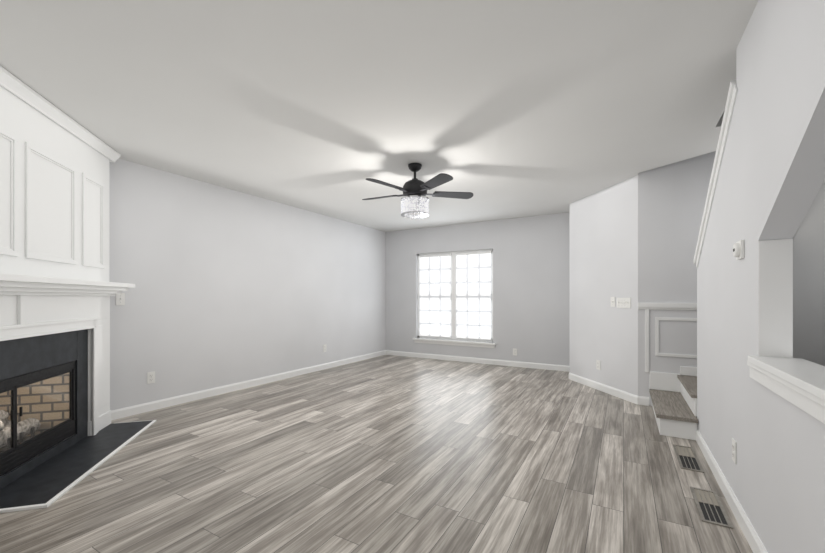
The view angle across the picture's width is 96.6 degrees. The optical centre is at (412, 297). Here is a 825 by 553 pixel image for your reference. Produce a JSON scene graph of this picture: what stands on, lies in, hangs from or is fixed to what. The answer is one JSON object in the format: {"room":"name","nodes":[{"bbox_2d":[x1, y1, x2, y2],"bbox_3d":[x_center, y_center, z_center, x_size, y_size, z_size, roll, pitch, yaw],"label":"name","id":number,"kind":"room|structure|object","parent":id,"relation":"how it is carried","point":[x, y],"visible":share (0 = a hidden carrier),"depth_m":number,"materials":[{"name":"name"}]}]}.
{"room":"living room","nodes":[
{"label":"living room","id":0,"kind":"room"},
{"bbox_2d":[109,158,384,410],"bbox_3d":[-2.348,-1.165,4.287,0.120,4.600,7.300,0,0,30],"label":"wall","id":1,"kind":"structure","parent":0,"point":[232,286],"depth_m":4.33,"materials":[{"name":"grey paint"}]},
{"bbox_2d":[116,293,124,304],"bbox_3d":[-2.745,0.015,3.454,0.018,0.114,0.070,0,0,30],"label":"switch","id":2,"kind":"object","parent":1,"relation":"attached to","point":[120,298],"visible":0.94,"depth_m":3.46,"materials":[{"name":"white plastic"}]},
{"bbox_2d":[147,371,154,383],"bbox_3d":[-2.620,0.803,3.683,0.008,0.114,0.070,0,0,30],"label":"outlet","id":3,"kind":"object","parent":1,"relation":"attached to","point":[150,375],"visible":1,"depth_m":3.68,"materials":[{"name":"white plastic"}]},
{"bbox_2d":[111,350,767,552],"bbox_3d":[-0.245,1.091,3.184,4.625,0.088,6.880,0,0,30],"label":"baseboard","id":4,"kind":"structure","parent":1,"relation":"attached to","point":[747,528],"depth_m":4.15,"materials":[{"name":"white paint"}]},
{"bbox_2d":[0,355,752,552],"bbox_3d":[0.147,1.195,2.959,6.730,0.120,8.080,0,0,30],"label":"floor","id":5,"kind":"structure","parent":0,"point":[384,453],"depth_m":2.34,"materials":[{"name":"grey wood"}]},
{"bbox_2d":[0,66,155,512],"bbox_3d":[-2.491,-0.083,2.257,0.860,2.436,2.210,0,0,-15],"label":"fireplace","id":6,"kind":"object","parent":5,"relation":"on","point":[56,290],"visible":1,"depth_m":2.55,"materials":[{"name":"white paint"}]},
{"bbox_2d":[673,444,703,472],"bbox_3d":[1.946,1.132,2.602,0.125,0.006,0.450,0,0,30],"label":"floor vent","id":7,"kind":"object","parent":5,"relation":"in","point":[687,458],"visible":1,"depth_m":2.58,"materials":[{"name":"metal"}]},
{"bbox_2d":[690,486,732,528],"bbox_3d":[1.616,1.132,1.998,0.123,0.006,0.385,0,0,30],"label":"floor vent","id":8,"kind":"object","parent":5,"relation":"in","point":[710,508],"visible":1,"depth_m":1.98,"materials":[{"name":"metal"}]},
{"bbox_2d":[649,180,824,439],"bbox_3d":[1.929,-0.478,1.502,1.380,3.227,4.626,0,0,30],"label":"stairs","id":9,"kind":"structure","parent":5,"relation":"on","point":[675,413],"depth_m":1.89,"materials":[{"name":"white paint"}]},
{"bbox_2d":[0,0,757,231],"bbox_3d":[0.104,-1.365,2.984,6.030,0.120,7.480,0,0,30],"label":"ceiling","id":10,"kind":"structure","parent":0,"point":[530,107],"depth_m":2.31,"materials":[{"name":"paint"}]},
{"bbox_2d":[362,163,472,219],"bbox_3d":[-0.015,-1.042,3.626,1.121,0.523,1.146,0,0,30],"label":"fan","id":11,"kind":"object","parent":10,"relation":"hanging from","point":[414,203],"visible":1,"depth_m":3.52,"materials":[{"name":"black metal"}]},
{"bbox_2d":[385,212,569,365],"bbox_3d":[1.981,-1.165,5.954,5.970,4.600,0.140,0,0,30],"label":"wall","id":12,"kind":"structure","parent":0,"point":[531,255],"depth_m":6.10,"materials":[{"name":"grey paint"}]},
{"bbox_2d":[413,249,495,347],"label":"window","id":13,"kind":"structure","parent":12,"relation":"in","point":[433,340],"depth_m":6.64,"materials":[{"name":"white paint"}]},
{"bbox_2d":[419,251,491,339],"bbox_3d":[0.740,-0.030,6.638,1.415,1.520,0.032,0,0,30],"label":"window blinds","id":14,"kind":"object","parent":13,"relation":"attached to","point":[475,268],"depth_m":6.58,"materials":[{"name":"white plastic"}]},
{"bbox_2d":[570,151,715,405],"bbox_3d":[3.074,-1.165,4.381,2.270,4.600,1.500,0,0,30],"label":"wall","id":15,"kind":"structure","parent":0,"point":[635,238],"depth_m":3.92,"materials":[{"name":"grey paint"}]},
{"bbox_2d":[596,360,600,369],"bbox_3d":[2.287,0.830,4.520,0.008,0.114,0.070,0,0,-10],"label":"outlet","id":16,"kind":"object","parent":15,"relation":"attached to","point":[598,363],"visible":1,"depth_m":4.51,"materials":[{"name":"white plastic"}]},
{"bbox_2d":[611,297,614,306],"bbox_3d":[2.324,0.050,4.271,0.018,0.114,0.070,0,0,-10],"label":"switch","id":17,"kind":"object","parent":15,"relation":"attached to","point":[612,298],"visible":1,"depth_m":4.26,"materials":[{"name":"white plastic"}]},
{"bbox_2d":[617,298,630,307],"bbox_3d":[2.356,0.062,4.081,0.019,0.103,0.196,0,0,-10],"label":"light switch","id":18,"kind":"object","parent":15,"relation":"attached to","point":[621,302],"visible":1,"depth_m":4.08,"materials":[{"name":"white plastic"}]},
{"bbox_2d":[638,303,696,391],"bbox_3d":[3.032,0.506,3.525,1.480,0.902,0.028,0,0,30],"label":"trim","id":19,"kind":"structure","parent":15,"relation":"attached to","point":[658,380],"depth_m":3.78,"materials":[{"name":"white paint"}]},
{"bbox_2d":[697,0,824,552],"bbox_3d":[1.191,-0.135,0.931,0.110,2.540,4.600,0,0,30],"label":"wall","id":20,"kind":"structure","parent":0,"point":[772,171],"depth_m":1.58,"materials":[{"name":"grey paint"}]},
{"bbox_2d":[732,438,736,463],"bbox_3d":[1.710,0.815,1.954,0.008,0.114,0.070,0,0,30],"label":"outlet","id":21,"kind":"object","parent":20,"relation":"attached to","point":[734,443],"visible":1,"depth_m":1.94,"materials":[{"name":"white plastic"}]},
{"bbox_2d":[732,240,743,259],"bbox_3d":[1.634,-0.238,1.845,0.031,0.090,0.090,0,0,30],"label":"thermostat","id":22,"kind":"object","parent":20,"relation":"attached to","point":[738,247],"visible":1,"depth_m":1.82,"materials":[{"name":"white plastic"}]},
{"bbox_2d":[693,80,824,423],"bbox_3d":[1.596,-0.398,1.641,0.175,1.516,3.055,0,0,30],"label":"trim","id":23,"kind":"structure","parent":20,"relation":"attached to","point":[801,382],"depth_m":1.58,"materials":[{"name":"white paint"}]}
]}

